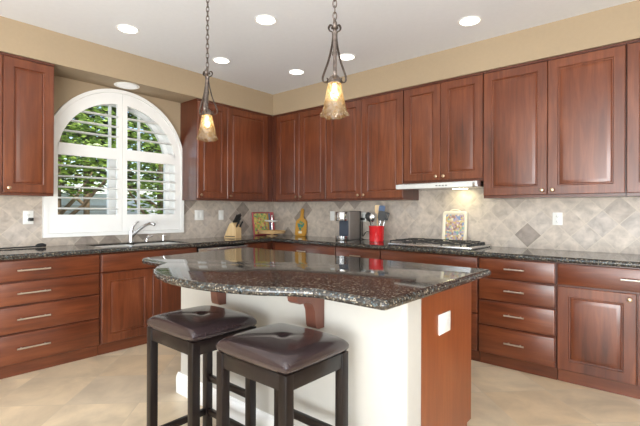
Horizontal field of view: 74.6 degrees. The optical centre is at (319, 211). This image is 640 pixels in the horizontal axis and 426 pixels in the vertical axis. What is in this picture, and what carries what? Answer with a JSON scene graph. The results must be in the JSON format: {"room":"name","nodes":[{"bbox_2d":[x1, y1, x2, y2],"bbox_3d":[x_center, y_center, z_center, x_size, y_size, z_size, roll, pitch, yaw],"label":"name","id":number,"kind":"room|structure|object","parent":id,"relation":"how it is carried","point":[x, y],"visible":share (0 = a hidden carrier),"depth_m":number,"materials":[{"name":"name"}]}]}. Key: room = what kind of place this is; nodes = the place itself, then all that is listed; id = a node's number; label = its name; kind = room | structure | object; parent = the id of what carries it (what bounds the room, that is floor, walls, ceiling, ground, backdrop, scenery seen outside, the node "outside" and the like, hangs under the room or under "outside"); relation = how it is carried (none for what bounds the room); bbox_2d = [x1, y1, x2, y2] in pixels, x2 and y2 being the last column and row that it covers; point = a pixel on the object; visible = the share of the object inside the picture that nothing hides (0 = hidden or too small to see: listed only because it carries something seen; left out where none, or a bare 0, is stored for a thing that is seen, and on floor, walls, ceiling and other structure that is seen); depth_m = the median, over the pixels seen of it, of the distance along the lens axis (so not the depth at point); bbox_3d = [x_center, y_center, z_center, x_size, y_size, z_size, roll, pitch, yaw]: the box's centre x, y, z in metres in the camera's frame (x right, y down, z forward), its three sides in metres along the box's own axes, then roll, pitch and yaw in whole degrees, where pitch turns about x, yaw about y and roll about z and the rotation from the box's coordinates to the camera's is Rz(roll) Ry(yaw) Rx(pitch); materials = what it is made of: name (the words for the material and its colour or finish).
{"room":"kitchen","nodes":[
{"label":"kitchen","id":0,"kind":"room"},
{"bbox_2d":[53,75,271,249],"bbox_3d":[-3.399,-0.139,2.835,0.220,2.725,8.200,0,0,41],"label":"wall","id":1,"kind":"structure","parent":0,"point":[65,89],"depth_m":4.01,"materials":[{"name":"beige paint"}]},
{"bbox_2d":[0,52,54,196],"bbox_3d":[-2.567,-0.677,3.342,0.375,1.103,0.711,0,0,41],"label":"upper cabinet","id":2,"kind":"object","parent":1,"relation":"attached to","point":[26,84],"visible":1,"depth_m":3.36,"materials":[{"name":"brown wood"}]},
{"bbox_2d":[114,82,139,88],"bbox_3d":[-1.889,-1.226,4.112,0.230,0.007,0.230,0,0,41],"label":"recessed light","id":3,"kind":"object","parent":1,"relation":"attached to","point":[125,85],"visible":1,"depth_m":4.10,"materials":[{"name":"white paint"}]},
{"bbox_2d":[94,104,172,213],"bbox_3d":[-2.098,-0.490,4.332,0.200,1.315,1.250,0,0,41],"label":"window","id":4,"kind":"structure","parent":1,"relation":"in","point":[165,149],"depth_m":4.57,"materials":[{"name":"white paint"}]},
{"bbox_2d":[42,89,183,237],"bbox_3d":[-2.008,-0.491,4.255,0.082,1.458,1.385,0,0,41],"label":"plantation shutter","id":5,"kind":"object","parent":4,"relation":"attached to","point":[121,222],"visible":0.97,"depth_m":4.21,"materials":[{"name":"white paint"}]},
{"bbox_2d":[0,196,273,247],"bbox_3d":[-1.847,0.079,4.468,0.008,0.500,3.700,0,0,41],"label":"backsplash","id":6,"kind":"structure","parent":1,"relation":"attached to","point":[13,233],"depth_m":4.29,"materials":[{"name":"tile"}]},
{"bbox_2d":[23,211,32,223],"bbox_3d":[-2.534,0.054,3.651,0.011,0.118,0.078,0,0,41],"label":"power outlet","id":7,"kind":"object","parent":6,"relation":"attached to","point":[26,214],"visible":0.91,"depth_m":3.64,"materials":[{"name":"white plastic"}]},
{"bbox_2d":[195,210,203,219],"bbox_3d":[-1.421,0.046,4.948,0.010,0.118,0.120,0,0,41],"label":"light switch","id":8,"kind":"object","parent":6,"relation":"attached to","point":[199,214],"visible":1,"depth_m":4.95,"materials":[{"name":"white plastic"}]},
{"bbox_2d":[219,210,223,219],"bbox_3d":[-1.219,0.047,5.184,0.010,0.118,0.072,0,0,41],"label":"light switch","id":9,"kind":"object","parent":6,"relation":"attached to","point":[221,212],"visible":1,"depth_m":5.18,"materials":[{"name":"white plastic"}]},
{"bbox_2d":[180,98,272,201],"bbox_3d":[-1.085,-0.672,5.069,0.375,1.103,1.104,0,0,41],"label":"upper cabinet","id":10,"kind":"object","parent":1,"relation":"attached to","point":[231,159],"visible":1,"depth_m":4.84,"materials":[{"name":"brown wood"}]},
{"bbox_2d":[0,0,639,116],"bbox_3d":[-0.400,-1.357,0.396,7.500,0.267,8.000,0,0,41],"label":"soffit","id":11,"kind":"object","parent":1,"relation":"attached to","point":[73,58],"depth_m":3.78,"materials":[{"name":"beige paint"}]},
{"bbox_2d":[0,0,635,93],"bbox_3d":[-0.461,-1.541,0.416,7.820,0.100,8.350,0,0,41],"label":"ceiling","id":12,"kind":"structure","parent":0,"point":[379,33],"depth_m":3.41,"materials":[{"name":"paint"}]},
{"bbox_2d":[116,24,139,33],"bbox_3d":[-1.578,-1.492,3.450,0.180,0.007,0.180,0,0,41],"label":"recessed light","id":13,"kind":"object","parent":12,"relation":"in","point":[128,29],"visible":1,"depth_m":3.45,"materials":[{"name":"white paint"}]},
{"bbox_2d":[199,0,217,127],"bbox_3d":[-0.750,-0.982,2.806,0.146,1.021,0.146,0,0,5],"label":"pendant lamp","id":14,"kind":"object","parent":12,"relation":"hanging from","point":[206,112],"visible":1,"depth_m":2.80,"materials":[{"name":"beige"}]},
{"bbox_2d":[212,57,230,63],"bbox_3d":[-0.976,-1.490,4.165,0.180,0.007,0.180,0,0,41],"label":"recessed light","id":15,"kind":"object","parent":12,"relation":"in","point":[220,60],"visible":1,"depth_m":4.16,"materials":[{"name":"white paint"}]},
{"bbox_2d":[254,15,276,25],"bbox_3d":[-0.423,-1.488,3.278,0.180,0.007,0.180,0,0,41],"label":"recessed light","id":16,"kind":"object","parent":12,"relation":"in","point":[266,20],"visible":1,"depth_m":3.28,"materials":[{"name":"white paint"}]},
{"bbox_2d":[288,69,304,74],"bbox_3d":[-0.251,-1.487,4.501,0.180,0.007,0.180,0,0,41],"label":"recessed light","id":17,"kind":"object","parent":12,"relation":"in","point":[293,71],"visible":1,"depth_m":4.50,"materials":[{"name":"white paint"}]},
{"bbox_2d":[322,0,346,99],"bbox_3d":[0.075,-0.979,2.098,0.146,1.021,0.146,0,0,5],"label":"pendant lamp","id":18,"kind":"object","parent":12,"relation":"hanging from","point":[334,80],"visible":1,"depth_m":2.09,"materials":[{"name":"metal"}]},
{"bbox_2d":[337,54,355,60],"bbox_3d":[0.257,-1.485,4.058,0.180,0.007,0.180,0,0,41],"label":"recessed light","id":19,"kind":"object","parent":12,"relation":"in","point":[344,57],"visible":0.87,"depth_m":4.07,"materials":[{"name":"white paint"}]},
{"bbox_2d":[458,16,481,26],"bbox_3d":[1.169,-1.482,3.283,0.180,0.007,0.180,0,0,41],"label":"recessed light","id":20,"kind":"object","parent":12,"relation":"in","point":[467,21],"visible":1,"depth_m":3.28,"materials":[{"name":"white paint"}]},
{"bbox_2d":[0,343,639,425],"bbox_3d":[-0.472,1.284,0.416,7.820,0.100,8.350,0,0,41],"label":"floor","id":21,"kind":"structure","parent":0,"point":[108,389],"depth_m":2.77,"materials":[{"name":"tile"}]},
{"bbox_2d":[0,254,99,378],"bbox_3d":[-2.381,0.791,3.360,0.644,0.872,0.965,0,0,41],"label":"base cabinet","id":22,"kind":"object","parent":21,"relation":"on","point":[49,306],"visible":0.99,"depth_m":3.25,"materials":[{"name":"brown wood"}]},
{"bbox_2d":[0,234,639,267],"bbox_3d":[-0.037,0.341,2.999,4.651,0.040,3.551,0,0,41],"label":"countertop","id":23,"kind":"structure","parent":22,"relation":"on","point":[549,255],"depth_m":3.53,"materials":[{"name":"black stone"}]},
{"bbox_2d":[0,243,45,248],"bbox_3d":[-2.614,0.294,3.390,0.042,0.037,0.709,0,0,41],"label":"cord","id":24,"kind":"object","parent":23,"relation":"on","point":[39,244],"visible":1,"depth_m":3.57,"materials":[{"name":"black plastic"}]},
{"bbox_2d":[96,242,173,247],"bbox_3d":[-1.743,0.435,4.074,0.406,0.208,0.834,0,0,41],"label":"sink","id":25,"kind":"object","parent":23,"relation":"in","point":[160,242],"visible":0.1,"depth_m":4.17,"materials":[{"name":"metal"}]},
{"bbox_2d":[96,244,138,247],"bbox_3d":[-1.886,0.435,3.909,0.406,0.208,0.397,0,0,41],"label":"basin","id":26,"kind":"object","parent":25,"relation":"in","point":[126,244],"depth_m":4.09,"materials":[{"name":"metal"}]},
{"bbox_2d":[134,242,173,245],"bbox_3d":[-1.601,0.436,4.240,0.406,0.208,0.397,0,0,41],"label":"basin","id":27,"kind":"object","parent":25,"relation":"in","point":[160,242],"depth_m":4.40,"materials":[{"name":"metal"}]},
{"bbox_2d":[128,221,155,241],"bbox_3d":[-1.804,0.207,4.269,0.285,0.216,0.079,0,0,2],"label":"faucet","id":28,"kind":"object","parent":23,"relation":"on","point":[132,234],"visible":0.99,"depth_m":4.25,"materials":[{"name":"silver metal"}]},
{"bbox_2d":[224,222,240,237],"bbox_3d":[-1.053,0.225,5.061,0.185,0.185,0.101,0,0,29],"label":"knife block","id":29,"kind":"object","parent":23,"relation":"on","point":[232,231],"visible":0.94,"depth_m":5.01,"materials":[{"name":"brown wood"}]},
{"bbox_2d":[252,212,274,234],"bbox_3d":[-0.756,0.166,5.646,0.064,0.304,0.370,0,0,41],"label":"picture","id":30,"kind":"object","parent":23,"relation":"on","point":[258,218],"visible":0.77,"depth_m":5.62,"materials":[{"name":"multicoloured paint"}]},
{"bbox_2d":[258,215,284,235],"bbox_3d":[-0.621,0.182,5.434,0.356,0.274,0.356,0,0,41],"label":"tiered stand","id":31,"kind":"object","parent":23,"relation":"on","point":[271,232],"visible":0.98,"depth_m":5.35,"materials":[{"name":"brown wood"}]},
{"bbox_2d":[258,230,284,233],"bbox_3d":[-0.622,0.270,5.434,0.356,0.038,0.356,0,0,41],"label":"tray","id":32,"kind":"object","parent":31,"relation":"on","point":[260,231],"depth_m":5.30,"materials":[{"name":"brown wood"}]},
{"bbox_2d":[295,208,306,235],"bbox_3d":[-0.240,0.142,5.463,0.188,0.355,0.059,0,0,41],"label":"cutting board","id":33,"kind":"object","parent":23,"relation":"on","point":[301,223],"visible":0.99,"depth_m":5.45,"materials":[{"name":"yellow wood"}]},
{"bbox_2d":[297,220,303,230],"bbox_3d":[-0.250,0.184,5.452,0.125,0.139,0.001,0,-7,41],"label":"print","id":34,"kind":"object","parent":33,"relation":"attached to","point":[300,224],"depth_m":5.45},
{"bbox_2d":[335,211,360,240],"bbox_3d":[0.304,0.161,4.728,0.153,0.322,0.326,0,0,41],"label":"coffee maker","id":35,"kind":"object","parent":23,"relation":"on","point":[349,222],"visible":1,"depth_m":4.67,"materials":[{"name":"metal"}]},
{"bbox_2d":[335,235,348,240],"bbox_3d":[0.244,0.297,4.662,0.148,0.050,0.148,0,0,41],"label":"drip tray","id":36,"kind":"object","parent":35,"relation":"on","point":[338,237],"depth_m":4.60,"materials":[{"name":"metal"}]},
{"bbox_2d":[369,226,384,241],"bbox_3d":[0.605,0.240,4.490,0.168,0.167,0.168,0,0,41],"label":"utensil crock","id":37,"kind":"object","parent":23,"relation":"on","point":[376,233],"visible":0.97,"depth_m":4.42,"materials":[{"name":"red ceramic"}]},
{"bbox_2d":[365,212,371,225],"bbox_3d":[0.536,0.157,4.508,0.105,0.295,0.059,0,0,4],"label":"serving spoon","id":38,"kind":"object","parent":37,"relation":"in","point":[367,214],"visible":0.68,"depth_m":4.49,"materials":[{"name":"black plastic"}]},
{"bbox_2d":[369,214,374,225],"bbox_3d":[0.554,0.165,4.456,0.071,0.278,0.053,0,0,4],"label":"spoon","id":39,"kind":"object","parent":37,"relation":"in","point":[371,216],"visible":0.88,"depth_m":4.44,"materials":[{"name":"silver metal"}]},
{"bbox_2d":[375,205,379,225],"bbox_3d":[0.619,0.118,4.526,0.056,0.370,0.033,0,0,4],"label":"wooden spatula","id":40,"kind":"object","parent":37,"relation":"in","point":[376,206],"visible":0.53,"depth_m":4.53,"materials":[{"name":"brown wood"}]},
{"bbox_2d":[378,205,384,225],"bbox_3d":[0.655,0.121,4.480,0.078,0.366,0.015,0,0,11],"label":"spatula","id":41,"kind":"object","parent":37,"relation":"in","point":[381,208],"visible":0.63,"depth_m":4.48,"materials":[{"name":"plastic"}]},
{"bbox_2d":[378,210,386,225],"bbox_3d":[0.655,0.148,4.448,0.098,0.312,0.027,0,0,17],"label":"slotted turner","id":42,"kind":"object","parent":37,"relation":"in","point":[381,214],"visible":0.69,"depth_m":4.45,"materials":[{"name":"black plastic"}]},
{"bbox_2d":[388,238,490,249],"bbox_3d":[1.109,0.299,3.926,0.800,0.052,0.490,0,0,41],"label":"gas cooktop","id":43,"kind":"object","parent":23,"relation":"in","point":[413,242],"visible":1,"depth_m":3.80,"materials":[{"name":"metal"}]},
{"bbox_2d":[442,209,467,241],"bbox_3d":[1.322,0.153,4.131,0.250,0.345,0.053,0,0,41],"label":"picture frame","id":44,"kind":"object","parent":23,"relation":"on","point":[455,223],"visible":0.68,"depth_m":4.13,"materials":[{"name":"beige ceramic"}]},
{"bbox_2d":[97,247,196,354],"bbox_3d":[-1.773,0.793,4.095,0.608,0.872,0.934,0,0,41],"label":"base cabinet","id":45,"kind":"object","parent":21,"relation":"on","point":[130,294],"visible":0.48,"depth_m":3.74,"materials":[{"name":"brown wood"}]},
{"bbox_2d":[146,305,256,425],"bbox_3d":[-0.604,0.876,2.142,0.432,0.715,0.387,0,0,41],"label":"bar stool","id":46,"kind":"object","parent":21,"relation":"on","point":[194,332],"visible":0.98,"depth_m":2.09,"materials":[{"name":"brown wood"}]},
{"bbox_2d":[146,305,256,341],"bbox_3d":[-0.602,0.550,2.142,0.432,0.064,0.387,0,0,41],"label":"seat cushion","id":47,"kind":"object","parent":46,"relation":"on","point":[205,323],"depth_m":2.03,"materials":[{"name":"brown leather"}]},
{"bbox_2d":[197,243,245,251],"bbox_3d":[-1.245,0.752,4.674,0.655,0.778,0.618,0,0,41],"label":"dishwasher","id":48,"kind":"object","parent":21,"relation":"on","point":[229,246],"visible":0.19,"depth_m":4.47,"materials":[{"name":"silver metal"}]},
{"bbox_2d":[244,242,270,248],"bbox_3d":[-0.936,0.796,5.069,0.608,0.872,0.371,0,0,41],"label":"base cabinet","id":49,"kind":"object","parent":21,"relation":"on","point":[262,245],"visible":0.14,"depth_m":4.89,"materials":[{"name":"brown wood"}]},
{"bbox_2d":[216,323,348,425],"bbox_3d":[-0.158,0.877,1.770,0.432,0.715,0.387,0,0,41],"label":"bar stool","id":50,"kind":"object","parent":21,"relation":"on","point":[284,358],"visible":1,"depth_m":1.68,"materials":[{"name":"brown leather"}]},
{"bbox_2d":[216,323,348,374],"bbox_3d":[-0.157,0.552,1.770,0.432,0.064,0.387,0,0,41],"label":"seat cushion","id":51,"kind":"object","parent":50,"relation":"on","point":[277,348],"depth_m":1.66,"materials":[{"name":"brown leather"}]},
{"bbox_2d":[272,242,335,254],"bbox_3d":[-0.027,0.799,4.915,0.966,0.872,0.644,0,0,41],"label":"base cabinet","id":52,"kind":"object","parent":21,"relation":"on","point":[295,247],"visible":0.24,"depth_m":4.65,"materials":[{"name":"brown wood"}]},
{"bbox_2d":[176,282,470,425],"bbox_3d":[-0.121,0.799,2.507,1.758,0.872,0.933,0,0,41],"label":"kitchen island","id":53,"kind":"object","parent":21,"relation":"on","point":[409,364],"visible":0.65,"depth_m":1.99,"materials":[{"name":"paint"}]},
{"bbox_2d":[142,247,490,310],"bbox_3d":[-0.278,0.340,2.533,2.121,0.040,1.350,0,0,41],"label":"island countertop","id":54,"kind":"structure","parent":53,"relation":"on","point":[378,284],"depth_m":2.10,"materials":[{"name":"black stone"}]},
{"bbox_2d":[439,311,450,335],"bbox_3d":[0.605,0.541,2.038,0.006,0.097,0.126,0,0,41],"label":"outlet plate","id":55,"kind":"object","parent":53,"relation":"attached to","point":[444,316],"depth_m":2.03,"materials":[{"name":"white plastic"}]},
{"bbox_2d":[442,319,447,327],"bbox_3d":[0.608,0.541,2.036,0.002,0.033,0.066,0,0,41],"label":"receptacle","id":56,"kind":"object","parent":53,"relation":"attached to","point":[444,321],"depth_m":2.03,"materials":[{"name":"white plastic"}]},
{"bbox_2d":[336,246,380,258],"bbox_3d":[0.550,0.801,4.419,0.547,0.872,0.644,0,0,41],"label":"base cabinet","id":57,"kind":"object","parent":21,"relation":"on","point":[340,251],"visible":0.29,"depth_m":4.18,"materials":[{"name":"brown wood"}]},
{"bbox_2d":[381,249,479,361],"bbox_3d":[1.125,0.803,3.950,0.929,0.872,0.608,0,0,41],"label":"base cabinet","id":58,"kind":"object","parent":21,"relation":"on","point":[405,256],"visible":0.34,"depth_m":3.51,"materials":[{"name":"brown wood"}]},
{"bbox_2d":[479,257,557,379],"bbox_3d":[1.682,0.805,3.448,0.563,0.872,0.644,0,0,41],"label":"base cabinet","id":59,"kind":"object","parent":21,"relation":"on","point":[518,300],"visible":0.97,"depth_m":3.21,"materials":[{"name":"brown wood"}]},
{"bbox_2d":[557,262,639,398],"bbox_3d":[2.273,0.808,2.941,0.985,0.872,0.644,0,0,41],"label":"base cabinet","id":60,"kind":"object","parent":21,"relation":"on","point":[598,306],"visible":0.98,"depth_m":2.88,"materials":[{"name":"brown wood"}]},
{"bbox_3d":[2.204,-0.119,3.527,7.820,2.725,0.150,0,0,41],"label":"wall","id":61,"kind":"structure","parent":0,"visible":0},
{"bbox_2d":[273,105,340,201],"bbox_3d":[-0.166,-0.669,5.217,0.885,1.103,0.375,0,0,41],"label":"upper cabinet","id":62,"kind":"object","parent":61,"relation":"attached to","point":[299,137],"visible":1,"depth_m":5.08,"materials":[{"name":"brown wood"}]},
{"bbox_2d":[326,88,418,201],"bbox_3d":[0.547,-0.666,4.604,0.992,1.103,0.375,0,0,41],"label":"upper cabinet","id":63,"kind":"object","parent":61,"relation":"attached to","point":[365,145],"visible":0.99,"depth_m":4.44,"materials":[{"name":"brown wood"}]},
{"bbox_2d":[404,72,483,183],"bbox_3d":[1.222,-0.741,4.025,0.781,0.948,0.375,0,0,41],"label":"upper cabinet","id":64,"kind":"object","parent":61,"relation":"attached to","point":[444,119],"visible":0.98,"depth_m":3.88,"materials":[{"name":"brown wood"}]},
{"bbox_2d":[396,181,483,190],"bbox_3d":[1.184,-0.235,3.987,0.782,0.052,0.480,0,0,41],"label":"range hood","id":65,"kind":"object","parent":64,"relation":"attached to","point":[459,185],"visible":0.94,"depth_m":3.81,"materials":[{"name":"metal"}]},
{"bbox_2d":[274,189,639,253],"bbox_3d":[1.157,0.030,4.321,4.742,0.620,0.008,0,0,41],"label":"backsplash","id":66,"kind":"structure","parent":61,"relation":"attached to","point":[608,225],"depth_m":3.87,"materials":[{"name":"tile"}]},
{"bbox_2d":[330,211,334,220],"bbox_3d":[0.150,0.058,5.173,0.068,0.115,0.010,0,0,41],"label":"light switch","id":67,"kind":"object","parent":66,"relation":"attached to","point":[332,213],"visible":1,"depth_m":5.17,"materials":[{"name":"white plastic"}]},
{"bbox_2d":[361,212,365,221],"bbox_3d":[0.503,0.067,4.870,0.072,0.108,0.011,0,0,41],"label":"power outlet","id":68,"kind":"object","parent":66,"relation":"attached to","point":[362,213],"visible":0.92,"depth_m":4.87,"materials":[{"name":"white plastic"}]},
{"bbox_2d":[361,218,368,239],"bbox_3d":[0.537,0.202,4.799,0.174,0.256,0.058,0,0,41],"label":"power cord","id":69,"kind":"object","parent":68,"relation":"attached to","point":[361,218],"visible":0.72,"depth_m":4.81,"materials":[{"name":"black plastic"}]},
{"bbox_2d":[552,212,562,224],"bbox_3d":[2.017,0.065,3.570,0.077,0.108,0.011,0,0,41],"label":"power outlet","id":70,"kind":"object","parent":66,"relation":"attached to","point":[557,217],"visible":1,"depth_m":3.56,"materials":[{"name":"white plastic"}]},
{"bbox_2d":[484,42,627,198],"bbox_3d":[1.901,-0.661,3.442,1.006,1.103,0.375,0,0,41],"label":"upper cabinet","id":71,"kind":"object","parent":61,"relation":"attached to","point":[555,127],"visible":0.99,"depth_m":3.28,"materials":[{"name":"brown wood"}]},
{"bbox_2d":[626,39,639,196],"bbox_3d":[2.522,-0.659,2.929,0.601,1.103,0.345,0,0,41],"label":"upper cabinet","id":72,"kind":"object","parent":61,"relation":"attached to","point":[633,46],"visible":1,"depth_m":2.97,"materials":[{"name":"brown wood"}]},
{"label":"outside","id":73,"kind":"structure","parent":0,"visible":0},
{"bbox_3d":[-6.048,1.424,10.509,13.770,0.180,24.000,0,0,41],"label":"ground","id":74,"kind":"structure","parent":73,"visible":0},
{"bbox_2d":[58,106,115,214],"bbox_3d":[-3.871,-0.344,6.274,1.854,3.377,1.748,0,0,41],"label":"leafy tree","id":75,"kind":"object","parent":74,"relation":"on","point":[97,119],"visible":0.23,"depth_m":6.25,"materials":[{"name":"green plant"}]},
{"bbox_2d":[61,193,156,214],"bbox_3d":[-4.690,0.464,10.663,0.225,1.750,14.000,0,0,41],"label":"wall","id":76,"kind":"structure","parent":74,"relation":"on","point":[94,203],"depth_m":9.87,"materials":[{"name":"grey"}]},
{"bbox_2d":[61,107,157,214],"bbox_3d":[-4.763,-1.802,8.744,2.042,6.285,6.204,0,0,42],"label":"evergreen tree","id":77,"kind":"object","parent":74,"relation":"on","point":[85,212],"visible":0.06,"depth_m":8.66,"materials":[{"name":"green plant"}]},
{"bbox_2d":[127,117,162,213],"bbox_3d":[-2.949,-0.328,7.788,1.860,3.350,1.774,0,0,41],"label":"leafy tree","id":78,"kind":"object","parent":74,"relation":"on","point":[159,167],"visible":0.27,"depth_m":7.53,"materials":[{"name":"green plant"}]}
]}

